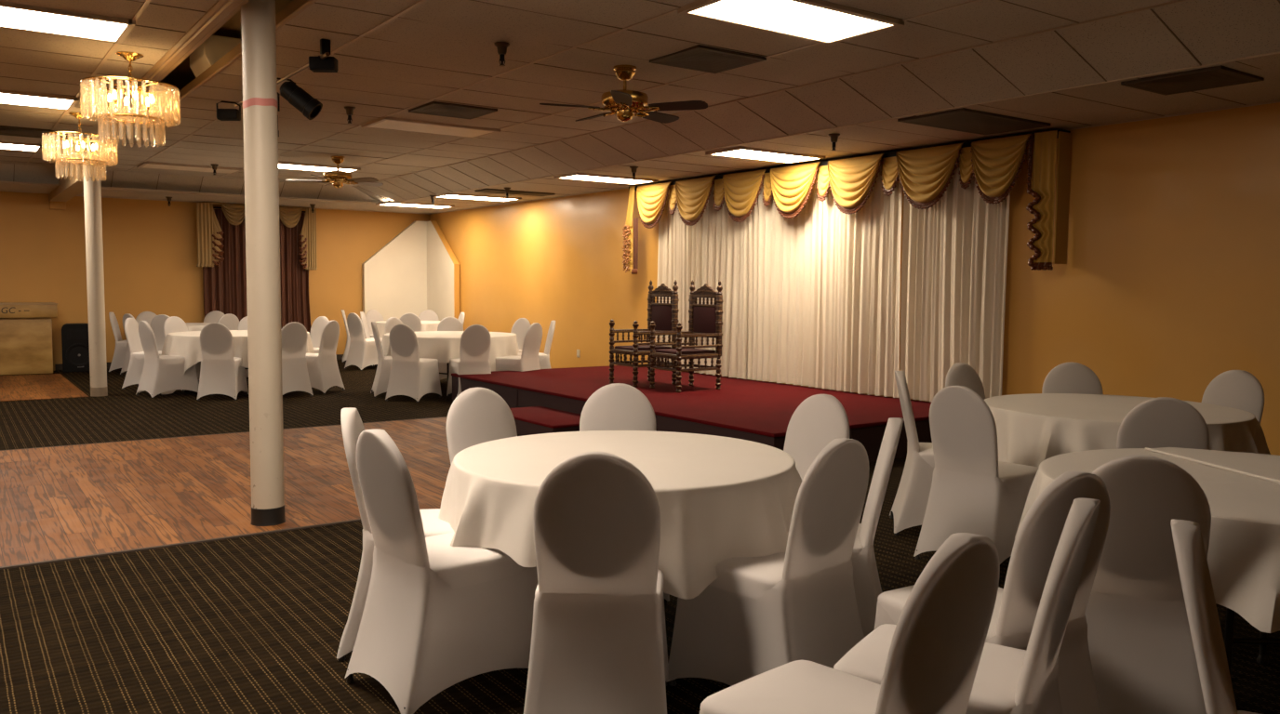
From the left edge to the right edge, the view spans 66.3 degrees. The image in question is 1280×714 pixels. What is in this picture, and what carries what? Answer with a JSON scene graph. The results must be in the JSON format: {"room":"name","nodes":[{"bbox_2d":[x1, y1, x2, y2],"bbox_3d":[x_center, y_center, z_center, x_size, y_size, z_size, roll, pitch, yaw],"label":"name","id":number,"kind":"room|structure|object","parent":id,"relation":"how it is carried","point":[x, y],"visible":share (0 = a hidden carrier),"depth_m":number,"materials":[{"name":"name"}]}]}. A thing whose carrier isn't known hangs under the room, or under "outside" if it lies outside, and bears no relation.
{"room":"event hall","nodes":[
{"label":"event hall","id":0,"kind":"room"},
{"bbox_2d":[0,191,54,371],"bbox_3d":[-11.595,-1.089,14.070,5.430,2.810,0.060,-2,5,-35],"label":"wall","id":1,"kind":"structure","parent":0,"point":[25,251],"depth_m":15.38,"materials":[{"name":"paint"}]},
{"bbox_2d":[48,156,83,202],"bbox_3d":[-8.119,-2.496,13.977,0.230,0.310,4.045,-2,5,-35],"label":"trim","id":2,"kind":"structure","parent":1,"relation":"attached to","point":[69,188],"depth_m":13.41,"materials":[{"name":"beige paint"}]},
{"bbox_2d":[0,373,88,401],"bbox_3d":[-10.133,0.473,12.112,5.440,0.006,3.640,-2,5,-35],"label":"floor","id":3,"kind":"structure","parent":0,"point":[46,386],"depth_m":13.10,"materials":[{"name":"brown wood"}]},
{"bbox_2d":[0,417,451,567],"bbox_3d":[-4.365,0.931,6.562,8.400,0.006,4.000,-2,5,-35],"label":"floor","id":4,"kind":"structure","parent":0,"point":[58,502],"depth_m":6.85,"materials":[{"name":"brown wood"}]},
{"bbox_2d":[240,0,285,526],"bbox_3d":[-2.224,-0.535,5.792,0.201,3.080,0.201,-2,5,-35],"label":"support pillar","id":5,"kind":"structure","parent":4,"relation":"on","point":[258,17],"depth_m":5.72,"materials":[{"name":"beige paint"}]},
{"bbox_2d":[49,163,429,364],"bbox_3d":[-9.057,-1.452,15.960,11.980,3.300,0.120,-2,5,-35],"label":"wall","id":6,"kind":"structure","parent":0,"point":[150,246],"depth_m":16.57,"materials":[{"name":"paint"}]},
{"bbox_2d":[196,201,317,270],"bbox_3d":[-6.733,-2.114,17.278,2.045,1.132,0.324,-2,5,-35],"label":"valance","id":7,"kind":"object","parent":6,"relation":"attached to","point":[209,233],"visible":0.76,"depth_m":16.92,"materials":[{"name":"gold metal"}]},
{"bbox_2d":[202,206,311,333],"bbox_3d":[-6.761,-1.275,17.413,1.930,2.694,0.084,-2,5,-35],"label":"drape","id":8,"kind":"object","parent":7,"relation":"hanging from","point":[224,285],"visible":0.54,"depth_m":17.24,"materials":[{"name":"brown fabric"}]},
{"bbox_2d":[0,0,482,151],"bbox_3d":[-2.815,-2.567,7.172,12.080,0.080,21.450,-2,5,-35],"label":"ceiling beam","id":9,"kind":"structure","parent":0,"point":[182,74],"depth_m":9.10,"materials":[{"name":"beige paint"}]},
{"bbox_2d":[0,0,1279,213],"bbox_3d":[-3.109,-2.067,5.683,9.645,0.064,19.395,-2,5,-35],"label":"ceiling","id":10,"kind":"structure","parent":0,"point":[462,36],"depth_m":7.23,"materials":[{"name":"tile"}]},
{"bbox_2d":[0,141,43,152],"bbox_3d":[-7.739,-2.506,11.476,1.260,0.040,0.640,-2,5,-35],"label":"recessed light","id":11,"kind":"object","parent":10,"relation":"in","point":[4,145],"visible":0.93,"depth_m":11.63,"materials":[{"name":"paint"}]},
{"bbox_2d":[0,143,39,151],"bbox_3d":[-7.739,-2.494,11.476,1.180,0.006,0.560,-2,5,-35],"label":"diffuser","id":12,"kind":"object","parent":11,"relation":"attached to","point":[27,147],"depth_m":11.70,"materials":[{"name":"white plastic"}]},
{"bbox_2d":[0,125,53,138],"bbox_3d":[-6.960,-2.423,10.382,1.250,0.033,0.640,-2,5,-35],"label":"ceiling vent","id":13,"kind":"object","parent":10,"relation":"in","point":[5,130],"visible":0.67,"depth_m":10.52,"materials":[{"name":"grey metal"}]},
{"bbox_2d":[0,89,79,110],"bbox_3d":[-5.615,-2.269,8.492,1.260,0.040,0.640,-2,5,-35],"label":"recessed light","id":14,"kind":"object","parent":10,"relation":"in","point":[6,97],"visible":0.93,"depth_m":8.62,"materials":[{"name":"paint"}]},
{"bbox_2d":[0,93,72,108],"bbox_3d":[-5.615,-2.256,8.493,1.180,0.006,0.560,-2,5,-35],"label":"diffuser","id":15,"kind":"object","parent":14,"relation":"attached to","point":[5,98],"depth_m":8.70,"materials":[{"name":"white plastic"}]},
{"bbox_2d":[0,0,135,43],"bbox_3d":[-3.791,-2.064,5.914,1.260,0.040,0.610,-2,5,-35],"label":"recessed light","id":16,"kind":"object","parent":10,"relation":"in","point":[14,16],"visible":0.95,"depth_m":6.03,"materials":[{"name":"paint"}]},
{"bbox_2d":[41,111,116,180],"bbox_3d":[-5.397,-2.032,9.454,0.629,0.626,0.631,-1,5,-23],"label":"chandelier","id":17,"kind":"object","parent":10,"relation":"hanging from","point":[79,140],"visible":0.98,"depth_m":9.41,"materials":[{"name":"gold metal"}]},
{"bbox_2d":[80,51,179,146],"bbox_3d":[-3.613,-1.833,6.963,0.629,0.626,0.631,-1,5,-23],"label":"chandelier","id":18,"kind":"object","parent":10,"relation":"hanging from","point":[130,91],"visible":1,"depth_m":6.92,"materials":[{"name":"gold metal"}]},
{"bbox_2d":[136,161,243,173],"bbox_3d":[-6.316,-2.664,13.793,1.270,0.040,0.620,-2,5,-35],"label":"recessed light","id":19,"kind":"object","parent":10,"relation":"in","point":[146,165],"visible":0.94,"depth_m":13.71,"materials":[{"name":"paint"}]},
{"bbox_2d":[133,0,250,92],"bbox_3d":[-2.744,-2.084,6.184,0.130,0.056,5.100,-2,5,-35],"label":"trim","id":20,"kind":"structure","parent":10,"relation":"attached to","point":[221,11],"depth_m":6.42,"materials":[{"name":"beige paint"}]},
{"bbox_2d":[189,34,241,77],"bbox_3d":[-3.156,-2.379,7.989,0.845,0.270,0.550,-2,5,-35],"label":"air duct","id":21,"kind":"object","parent":10,"relation":"on","point":[214,47],"visible":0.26,"depth_m":7.60,"materials":[{"name":"beige metal"}]},
{"bbox_2d":[175,0,317,103],"bbox_3d":[-2.541,-2.118,6.510,0.040,0.074,5.400,-2,5,-35],"label":"trim","id":22,"kind":"structure","parent":10,"relation":"attached to","point":[295,7],"depth_m":7.04,"materials":[{"name":"beige paint"}]},
{"bbox_2d":[215,39,338,136],"bbox_3d":[-2.709,-1.944,7.455,0.376,0.458,2.398,-3,5,-39],"label":"spotlights","id":23,"kind":"object","parent":10,"relation":"hanging from","point":[310,107],"visible":0.69,"depth_m":7.22,"materials":[{"name":"metal"}]},
{"bbox_2d":[278,161,360,173],"bbox_3d":[-4.586,-2.635,13.594,1.260,0.040,0.590,-2,5,-35],"label":"recessed light","id":24,"kind":"object","parent":10,"relation":"in","point":[281,165],"visible":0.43,"depth_m":13.55,"materials":[{"name":"paint"}]},
{"bbox_2d":[278,163,354,172],"bbox_3d":[-4.586,-2.622,13.595,1.180,0.006,0.510,-2,5,-35],"label":"diffuser","id":25,"kind":"object","parent":24,"relation":"attached to","point":[295,166],"depth_m":13.56,"materials":[{"name":"white plastic"}]},
{"bbox_2d":[285,155,383,188],"bbox_3d":[-3.842,-2.354,12.514,1.207,0.406,1.202,-2,5,-35],"label":"ceiling fan","id":26,"kind":"object","parent":10,"relation":"hanging from","point":[337,178],"visible":1,"depth_m":12.39,"materials":[{"name":"gold metal"}]},
{"bbox_2d":[375,200,454,208],"bbox_3d":[-3.884,-2.637,16.973,1.210,0.040,0.570,-2,5,-35],"label":"recessed light","id":27,"kind":"object","parent":10,"relation":"in","point":[384,203],"visible":0.94,"depth_m":16.86,"materials":[{"name":"paint"}]},
{"bbox_2d":[382,203,450,208],"bbox_3d":[-3.884,-2.624,16.974,1.130,0.006,0.490,-2,5,-35],"label":"diffuser","id":28,"kind":"object","parent":27,"relation":"attached to","point":[427,206],"depth_m":16.98,"materials":[{"name":"white plastic"}]},
{"bbox_2d":[361,116,500,138],"bbox_3d":[-2.136,-2.354,10.059,1.250,0.040,0.630,-2,5,-35],"label":"recessed light","id":29,"kind":"object","parent":10,"relation":"in","point":[394,124],"visible":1,"depth_m":9.99,"materials":[{"name":"paint"}]},
{"bbox_2d":[408,101,497,119],"bbox_3d":[-1.727,-2.280,9.046,0.630,0.033,0.570,-2,5,-35],"label":"ceiling vent","id":30,"kind":"object","parent":10,"relation":"in","point":[433,108],"visible":0.98,"depth_m":9.00,"materials":[{"name":"grey metal"}]},
{"bbox_2d":[433,192,521,201],"bbox_3d":[-2.547,-2.507,15.364,1.260,0.040,0.590,-2,5,-35],"label":"recessed light","id":31,"kind":"object","parent":10,"relation":"in","point":[444,194],"visible":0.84,"depth_m":15.28,"materials":[{"name":"paint"}]},
{"bbox_2d":[439,195,517,200],"bbox_3d":[-2.547,-2.494,15.365,1.180,0.006,0.510,-2,5,-35],"label":"diffuser","id":32,"kind":"object","parent":31,"relation":"attached to","point":[468,197],"depth_m":15.31,"materials":[{"name":"white plastic"}]},
{"bbox_2d":[554,172,657,185],"bbox_3d":[-0.425,-2.278,12.495,1.230,0.040,0.540,-2,5,-35],"label":"recessed light","id":33,"kind":"object","parent":10,"relation":"in","point":[577,176],"visible":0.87,"depth_m":12.42,"materials":[{"name":"paint"}]},
{"bbox_2d":[560,174,650,184],"bbox_3d":[-0.425,-2.265,12.496,1.150,0.006,0.460,-2,5,-35],"label":"diffuser","id":34,"kind":"object","parent":33,"relation":"attached to","point":[587,178],"depth_m":12.44,"materials":[{"name":"white plastic"}]},
{"bbox_2d":[539,65,707,123],"bbox_3d":[-0.138,-1.941,7.271,1.216,0.396,1.173,-2,5,-35],"label":"ceiling fan","id":35,"kind":"object","parent":10,"relation":"hanging from","point":[623,103],"visible":1,"depth_m":7.15,"materials":[{"name":"gold metal"}]},
{"bbox_2d":[649,44,766,73],"bbox_3d":[0.475,-2.104,6.919,0.610,0.033,0.560,-2,5,-35],"label":"ceiling vent","id":36,"kind":"object","parent":10,"relation":"in","point":[700,58],"visible":0.97,"depth_m":6.88,"materials":[{"name":"grey metal"}]},
{"bbox_2d":[705,146,826,163],"bbox_3d":[1.304,-2.088,10.119,1.170,0.040,0.550,-2,5,-35],"label":"recessed light","id":37,"kind":"object","parent":10,"relation":"in","point":[741,152],"visible":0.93,"depth_m":10.04,"materials":[{"name":"paint"}]},
{"bbox_2d":[715,149,818,162],"bbox_3d":[1.304,-2.075,10.120,1.090,0.006,0.470,-2,5,-35],"label":"diffuser","id":38,"kind":"object","parent":37,"relation":"attached to","point":[750,154],"depth_m":10.13,"materials":[{"name":"white plastic"}]},
{"bbox_2d":[677,0,904,44],"bbox_3d":[0.902,-2.014,5.785,1.240,0.040,0.620,-2,5,-35],"label":"recessed light","id":39,"kind":"object","parent":10,"relation":"in","point":[820,21],"visible":0.98,"depth_m":5.77,"materials":[{"name":"paint"}]},
{"bbox_2d":[897,107,1051,134],"bbox_3d":[2.741,-1.925,8.024,1.150,0.033,0.630,-2,5,-35],"label":"ceiling vent","id":40,"kind":"object","parent":10,"relation":"in","point":[964,120],"visible":0.94,"depth_m":7.96,"materials":[{"name":"grey metal"}]},
{"bbox_2d":[1120,65,1264,95],"bbox_3d":[3.577,-1.796,6.360,0.580,0.033,0.620,-2,5,-35],"label":"ceiling vent","id":41,"kind":"object","parent":10,"relation":"in","point":[1216,76],"visible":0.94,"depth_m":6.32,"materials":[{"name":"grey metal"}]},
{"bbox_2d":[0,360,1279,713],"bbox_3d":[-2.845,0.959,7.431,12.080,0.150,21.450,-2,5,-35],"label":"floor","id":42,"kind":"structure","parent":0,"point":[253,624],"depth_m":4.30,"materials":[{"name":"carpet"}]},
{"bbox_2d":[0,302,58,375],"bbox_3d":[-11.340,-0.212,13.833,5.390,1.084,0.675,-2,5,-35],"label":"bar counter","id":43,"kind":"object","parent":42,"relation":"on","point":[26,348],"depth_m":14.92,"materials":[{"name":"beige wood"}]},
{"bbox_2d":[61,323,89,373],"bbox_3d":[-8.956,-0.152,15.620,0.464,0.760,0.378,-2,5,-35],"label":"loudspeaker","id":44,"kind":"object","parent":42,"relation":"on","point":[74,337],"visible":0.83,"depth_m":15.45,"materials":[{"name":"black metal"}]},
{"bbox_2d":[82,149,107,397],"bbox_3d":[-6.799,-1.031,12.238,0.191,3.046,0.191,-2,5,-35],"label":"support pillar","id":45,"kind":"structure","parent":42,"relation":"on","point":[92,189],"depth_m":12.18,"materials":[{"name":"beige paint"}]},
{"bbox_2d":[108,312,127,373],"bbox_3d":[-8.122,-0.246,15.678,0.614,0.950,0.462,-1,4,-17],"label":"banquet chair","id":46,"kind":"object","parent":42,"relation":"on","point":[120,350],"visible":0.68,"depth_m":15.46,"materials":[{"name":"fabric"}]},
{"bbox_2d":[121,318,161,389],"bbox_3d":[-6.588,-0.053,13.242,0.614,0.950,0.462,1,4,1],"label":"banquet chair","id":47,"kind":"object","parent":42,"relation":"on","point":[133,376],"visible":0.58,"depth_m":13.07,"materials":[{"name":"fabric"}]},
{"bbox_2d":[149,314,169,350],"bbox_3d":[-7.148,-0.183,14.940,0.462,0.950,0.614,0,4,-3],"label":"banquet chair","id":48,"kind":"object","parent":42,"relation":"on","point":[157,323],"visible":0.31,"depth_m":14.66,"materials":[{"name":"fabric"}]},
{"bbox_2d":[135,320,199,399],"bbox_3d":[-5.993,0.011,12.433,0.462,0.950,0.614,4,5,39],"label":"banquet chair","id":49,"kind":"object","parent":42,"relation":"on","point":[160,374],"visible":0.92,"depth_m":12.28,"materials":[{"name":"fabric"}]},
{"bbox_2d":[163,316,201,380],"bbox_3d":[-6.353,-0.092,13.795,0.614,0.950,0.462,3,5,27],"label":"banquet chair","id":50,"kind":"object","parent":42,"relation":"on","point":[173,324],"visible":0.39,"depth_m":13.81,"materials":[{"name":"fabric"}]},
{"bbox_2d":[196,322,248,400],"bbox_3d":[-5.194,0.036,12.194,0.462,0.950,0.614,0,4,-8],"label":"banquet chair","id":51,"kind":"object","parent":42,"relation":"on","point":[220,372],"visible":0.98,"depth_m":11.97,"materials":[{"name":"fabric"}]},
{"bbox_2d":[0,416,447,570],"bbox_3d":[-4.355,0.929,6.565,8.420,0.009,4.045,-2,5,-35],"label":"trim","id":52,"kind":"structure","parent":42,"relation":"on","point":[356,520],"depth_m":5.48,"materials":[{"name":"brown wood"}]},
{"bbox_2d":[281,321,313,396],"bbox_3d":[-4.530,0.019,12.502,0.614,0.950,0.462,5,6,44],"label":"banquet chair","id":53,"kind":"object","parent":42,"relation":"on","point":[295,376],"visible":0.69,"depth_m":12.34,"materials":[{"name":"fabric"}]},
{"bbox_2d":[309,316,329,353],"bbox_3d":[-4.826,-0.112,14.243,0.462,0.950,0.614,3,5,30],"label":"banquet chair","id":54,"kind":"object","parent":42,"relation":"on","point":[317,326],"visible":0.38,"depth_m":14.40,"materials":[{"name":"fabric"}]},
{"bbox_2d":[305,320,345,394],"bbox_3d":[-4.314,-0.017,13.014,0.614,0.950,0.462,2,4,17],"label":"banquet chair","id":55,"kind":"object","parent":42,"relation":"on","point":[323,368],"visible":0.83,"depth_m":12.85,"materials":[{"name":"fabric"}]},
{"bbox_2d":[344,312,381,371],"bbox_3d":[-4.590,-0.276,16.502,0.462,0.950,0.614,4,5,36],"label":"banquet chair","id":56,"kind":"object","parent":42,"relation":"on","point":[363,353],"visible":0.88,"depth_m":16.30,"materials":[{"name":"fabric"}]},
{"bbox_2d":[371,321,392,398],"bbox_3d":[-3.153,0.018,12.680,0.614,0.950,0.462,-1,5,-21],"label":"banquet chair","id":57,"kind":"object","parent":42,"relation":"on","point":[380,383],"visible":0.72,"depth_m":12.45,"materials":[{"name":"fabric"}]},
{"bbox_2d":[336,407,453,661],"bbox_3d":[-0.887,0.676,3.981,0.614,0.950,0.462,0,4,-7],"label":"banquet chair","id":58,"kind":"object","parent":42,"relation":"on","point":[352,424],"visible":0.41,"depth_m":3.77,"materials":[{"name":"fabric"}]},
{"bbox_2d":[361,220,459,320],"bbox_3d":[-4.308,-1.272,18.425,1.360,2.663,1.370,-2,5,-35],"label":"wall alcove","id":59,"kind":"structure","parent":42,"relation":"on","point":[417,272],"depth_m":18.83,"materials":[{"name":"white paint"}]},
{"bbox_2d":[385,324,441,402],"bbox_3d":[-2.824,0.053,12.236,0.462,0.950,0.614,2,4,17],"label":"banquet chair","id":60,"kind":"object","parent":42,"relation":"on","point":[412,376],"visible":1,"depth_m":12.02,"materials":[{"name":"fabric"}]},
{"bbox_2d":[345,428,538,713],"bbox_3d":[-0.695,0.709,3.560,0.614,0.950,0.462,-3,6,-41],"label":"banquet chair","id":61,"kind":"object","parent":42,"relation":"on","point":[437,616],"visible":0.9,"depth_m":3.40,"materials":[{"name":"fabric"}]},
{"bbox_2d":[439,362,449,392],"bbox_3d":[-2.576,0.070,13.365,1.760,0.757,1.760,3,5,34],"label":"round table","id":62,"kind":"object","parent":42,"relation":"on","point":[447,364],"visible":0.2,"depth_m":13.00,"materials":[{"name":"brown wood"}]},
{"bbox_2d":[377,331,519,371],"bbox_3d":[-2.575,0.065,13.367,1.921,0.755,1.911,-2,5,-35],"label":"tablecloth","id":63,"kind":"object","parent":62,"relation":"on","point":[443,346],"visible":0.48,"depth_m":12.74,"materials":[{"name":"white fabric"}]},
{"bbox_2d":[437,317,463,379],"bbox_3d":[-2.797,-0.110,14.460,0.462,0.950,0.614,0,4,-10],"label":"banquet chair","id":64,"kind":"object","parent":42,"relation":"on","point":[447,324],"visible":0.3,"depth_m":14.65,"materials":[{"name":"fabric"}]},
{"bbox_2d":[446,324,491,397],"bbox_3d":[-2.130,0.053,12.319,0.462,0.950,0.614,-1,5,-25],"label":"banquet chair","id":65,"kind":"object","parent":42,"relation":"on","point":[475,340],"visible":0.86,"depth_m":12.10,"materials":[{"name":"fabric"}]},
{"bbox_2d":[445,387,517,465],"bbox_3d":[-0.597,0.638,4.541,0.462,0.950,0.614,-3,6,-42],"label":"banquet chair","id":66,"kind":"object","parent":42,"relation":"on","point":[477,416],"visible":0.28,"depth_m":4.66,"materials":[{"name":"fabric"}]},
{"bbox_2d":[494,322,542,372],"bbox_3d":[-1.598,0.019,12.837,0.614,0.950,0.462,3,5,29],"label":"banquet chair","id":67,"kind":"object","parent":42,"relation":"on","point":[528,361],"visible":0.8,"depth_m":12.68,"materials":[{"name":"fabric"}]},
{"bbox_2d":[510,318,530,352],"bbox_3d":[-1.901,-0.087,14.246,0.462,0.950,0.614,4,5,37],"label":"banquet chair","id":68,"kind":"object","parent":42,"relation":"on","point":[521,326],"visible":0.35,"depth_m":14.37,"materials":[{"name":"fabric"}]},
{"bbox_2d":[517,320,555,369],"bbox_3d":[-1.472,-0.029,13.506,0.614,0.950,0.462,0,4,-12],"label":"banquet chair","id":69,"kind":"object","parent":42,"relation":"on","point":[543,357],"visible":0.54,"depth_m":13.36,"materials":[{"name":"fabric"}]},
{"bbox_2d":[509,406,580,435],"bbox_3d":[-0.926,0.653,9.665,0.635,0.165,1.340,-2,5,-35],"label":"step","id":70,"kind":"structure","parent":42,"relation":"on","point":[529,420],"depth_m":9.39,"materials":[{"name":"red carpet"}]},
{"bbox_2d":[523,452,668,713],"bbox_3d":[-0.127,0.737,3.240,0.462,0.950,0.614,1,4,2],"label":"banquet chair","id":71,"kind":"object","parent":42,"relation":"on","point":[598,646],"visible":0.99,"depth_m":3.01,"materials":[{"name":"fabric"}]},
{"bbox_2d":[579,383,669,604],"bbox_3d":[-0.103,0.629,4.724,0.462,0.950,0.614,0,4,-2],"label":"banquet chair","id":72,"kind":"object","parent":42,"relation":"on","point":[616,406],"visible":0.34,"depth_m":4.93,"materials":[{"name":"fabric"}]},
{"bbox_2d":[451,365,932,462],"bbox_3d":[0.441,0.509,10.658,2.730,0.330,5.850,-2,5,-35],"label":"stage","id":73,"kind":"object","parent":42,"relation":"on","point":[761,412],"visible":0.41,"depth_m":9.79,"materials":[{"name":"red carpet"}]},
{"bbox_2d":[608,280,679,386],"bbox_3d":[0.037,-0.285,11.101,0.608,1.180,0.536,-2,5,-35],"label":"carved armchair","id":74,"kind":"object","parent":73,"relation":"on","point":[664,315],"visible":0.82,"depth_m":11.11,"materials":[{"name":"brown wood"}]},
{"bbox_2d":[614,345,671,350],"bbox_3d":[0.035,-0.101,11.114,0.500,0.040,0.430,-2,5,-35],"label":"seat cushion","id":75,"kind":"object","parent":74,"relation":"on","point":[640,347],"depth_m":10.98,"materials":[{"name":"red fabric"}]},
{"bbox_2d":[649,280,723,392],"bbox_3d":[0.493,-0.243,10.580,0.608,1.180,0.536,-2,5,-35],"label":"carved armchair","id":76,"kind":"object","parent":73,"relation":"on","point":[705,320],"visible":1,"depth_m":10.56,"materials":[{"name":"brown wood"}]},
{"bbox_2d":[655,347,715,354],"bbox_3d":[0.492,-0.058,10.594,0.500,0.040,0.430,-2,5,-35],"label":"seat cushion","id":77,"kind":"object","parent":76,"relation":"on","point":[685,351],"depth_m":10.47,"materials":[{"name":"red fabric"}]},
{"bbox_2d":[666,438,869,686],"bbox_3d":[0.472,0.726,3.463,0.462,0.950,0.614,-3,6,-43],"label":"banquet chair","id":78,"kind":"object","parent":42,"relation":"on","point":[759,615],"visible":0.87,"depth_m":3.31,"materials":[{"name":"fabric"}]},
{"bbox_2d":[783,394,849,480],"bbox_3d":[0.620,0.656,4.431,0.614,0.950,0.462,-2,5,-35],"label":"banquet chair","id":79,"kind":"object","parent":42,"relation":"on","point":[820,420],"visible":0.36,"depth_m":4.53,"materials":[{"name":"fabric"}]},
{"bbox_2d":[699,533,999,713],"bbox_3d":[0.461,0.818,2.220,0.462,0.950,0.614,-3,6,-43],"label":"banquet chair","id":80,"kind":"object","parent":42,"relation":"on","point":[939,639],"visible":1,"depth_m":2.04,"materials":[{"name":"fabric"}]},
{"bbox_2d":[851,417,903,638],"bbox_3d":[0.702,0.700,3.849,0.614,0.950,0.462,2,4,14],"label":"banquet chair","id":81,"kind":"object","parent":42,"relation":"on","point":[867,586],"visible":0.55,"depth_m":3.62,"materials":[{"name":"fabric"}]},
{"bbox_2d":[889,370,934,535],"bbox_3d":[1.827,0.561,5.865,0.614,0.950,0.462,1,4,11],"label":"banquet chair","id":82,"kind":"object","parent":42,"relation":"on","point":[910,504],"visible":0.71,"depth_m":5.72,"materials":[{"name":"fabric"}]},
{"bbox_2d":[945,362,985,399],"bbox_3d":[2.290,0.531,6.327,0.462,0.950,0.614,-2,5,-34],"label":"banquet chair","id":83,"kind":"object","parent":42,"relation":"on","point":[959,374],"visible":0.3,"depth_m":6.49,"materials":[{"name":"fabric"}]},
{"bbox_2d":[833,498,1100,713],"bbox_3d":[0.820,0.799,2.513,0.614,0.950,0.462,3,5,32],"label":"banquet chair","id":84,"kind":"object","parent":42,"relation":"on","point":[1008,680],"visible":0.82,"depth_m":2.31,"materials":[{"name":"fabric"}]},
{"bbox_2d":[913,386,1038,565],"bbox_3d":[1.843,0.609,5.218,0.614,0.950,0.462,-3,5,-38],"label":"banquet chair","id":85,"kind":"object","parent":42,"relation":"on","point":[974,492],"visible":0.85,"depth_m":5.06,"materials":[{"name":"fabric"}]},
{"bbox_2d":[874,470,1110,713],"bbox_3d":[1.048,0.768,2.956,0.462,0.950,0.614,-2,5,-30],"label":"banquet chair","id":86,"kind":"object","parent":42,"relation":"on","point":[1038,536],"visible":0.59,"depth_m":2.71,"materials":[{"name":"fabric"}]},
{"bbox_2d":[1041,362,1103,394],"bbox_3d":[2.881,0.529,6.425,0.462,0.950,0.614,1,4,11],"label":"banquet chair","id":87,"kind":"object","parent":42,"relation":"on","point":[1066,378],"visible":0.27,"depth_m":6.63,"materials":[{"name":"fabric"}]},
{"bbox_2d":[1084,454,1211,713],"bbox_3d":[1.613,0.752,3.252,0.462,0.950,0.614,2,4,21],"label":"banquet chair","id":88,"kind":"object","parent":42,"relation":"on","point":[1143,660],"visible":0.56,"depth_m":3.02,"materials":[{"name":"fabric"}]},
{"bbox_2d":[1116,397,1209,450],"bbox_3d":[2.528,0.642,4.852,0.462,0.950,0.614,2,4,19],"label":"banquet chair","id":89,"kind":"object","parent":42,"relation":"on","point":[1159,422],"visible":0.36,"depth_m":4.56,"materials":[{"name":"fabric"}]},
{"bbox_2d":[1171,520,1259,713],"bbox_3d":[1.414,0.841,2.012,0.614,0.950,0.462,3,5,29],"label":"banquet chair","id":90,"kind":"object","parent":42,"relation":"on","point":[1196,584],"visible":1,"depth_m":1.97,"materials":[{"name":"fabric"}]},
{"bbox_2d":[1201,370,1264,424],"bbox_3d":[3.491,0.562,6.056,0.614,0.950,0.462,-2,5,-26],"label":"banquet chair","id":91,"kind":"object","parent":42,"relation":"on","point":[1240,390],"visible":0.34,"depth_m":6.10,"materials":[{"name":"fabric"}]},
{"bbox_2d":[1224,608,1279,675],"bbox_3d":[2.224,0.831,3.575,1.450,0.757,1.450,1,4,3],"label":"round table","id":92,"kind":"object","parent":42,"relation":"on","point":[1263,641],"visible":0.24,"depth_m":3.35,"materials":[{"name":"brown wood"}]},
{"bbox_2d":[1014,448,1279,633],"bbox_3d":[2.230,0.621,3.568,1.586,0.345,1.646,-2,5,-35],"label":"tablecloth","id":93,"kind":"object","parent":92,"relation":"on","point":[1243,558],"visible":0.33,"depth_m":2.99,"materials":[{"name":"white fabric"}]},
{"bbox_2d":[1144,447,1279,484],"bbox_3d":[2.540,0.428,3.758,0.614,0.014,1.077,0,4,-8],"label":"folded cloth","id":94,"kind":"object","parent":93,"relation":"on","point":[1262,467],"visible":1,"depth_m":3.94,"materials":[{"name":"white fabric"}]},
{"bbox_3d":[-0.066,0.779,4.014,1.364,0.757,1.364,3,5,32],"label":"round table","id":95,"kind":"object","parent":42,"relation":"on","visible":0},
{"bbox_2d":[438,430,801,599],"bbox_3d":[-0.062,0.583,3.999,1.585,0.371,1.587,-2,5,-35],"label":"tablecloth","id":96,"kind":"object","parent":95,"relation":"on","point":[720,499],"visible":0.78,"depth_m":3.52,"materials":[{"name":"white fabric"}]},
{"bbox_3d":[2.769,0.673,5.790,1.430,0.757,1.430,4,5,37],"label":"round table","id":97,"kind":"object","parent":42,"relation":"on","visible":0},
{"bbox_2d":[984,393,1270,467],"bbox_3d":[2.785,0.482,5.758,1.625,0.380,1.645,-2,5,-35],"label":"tablecloth","id":98,"kind":"object","parent":97,"relation":"on","point":[1032,429],"visible":0.58,"depth_m":5.39,"materials":[{"name":"white fabric"}]},
{"bbox_2d":[429,93,1279,455],"bbox_3d":[2.062,-0.974,10.771,0.120,3.300,21.450,-2,5,-35],"label":"wall","id":99,"kind":"structure","parent":0,"point":[1168,285],"depth_m":8.09,"materials":[{"name":"paint"}]},
{"bbox_2d":[0,0,1279,214],"bbox_3d":[-2.820,-2.037,7.210,11.880,0.262,21.250,-2,5,-35],"label":"trim","id":100,"kind":"structure","parent":99,"relation":"attached to","point":[146,3],"depth_m":7.51,"materials":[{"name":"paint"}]},
{"bbox_2d":[655,155,1010,401],"bbox_3d":[1.770,-0.873,10.910,0.128,2.391,5.500,-2,5,-35],"label":"sheer curtain","id":101,"kind":"object","parent":99,"relation":"attached to","point":[808,301],"visible":0.74,"depth_m":10.24,"materials":[{"name":"white fabric"}]},
{"bbox_2d":[622,129,1071,274],"bbox_3d":[1.687,-1.528,10.867,0.302,1.187,6.389,-2,5,-35],"label":"swag valance","id":102,"kind":"object","parent":99,"relation":"attached to","point":[925,174],"visible":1,"depth_m":9.49,"materials":[{"name":"gold fabric"}]},
{"bbox_3d":[-5.377,0.057,13.214,1.760,0.757,1.760,2,5,23],"label":"round table","id":103,"kind":"object","parent":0,"visible":0},
{"bbox_2d":[160,330,314,394],"bbox_3d":[-5.381,0.052,13.204,1.862,0.754,1.904,1,4,13],"label":"tablecloth","id":104,"kind":"object","parent":103,"relation":"on","point":[185,344],"visible":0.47,"depth_m":12.39,"materials":[{"name":"white fabric"}]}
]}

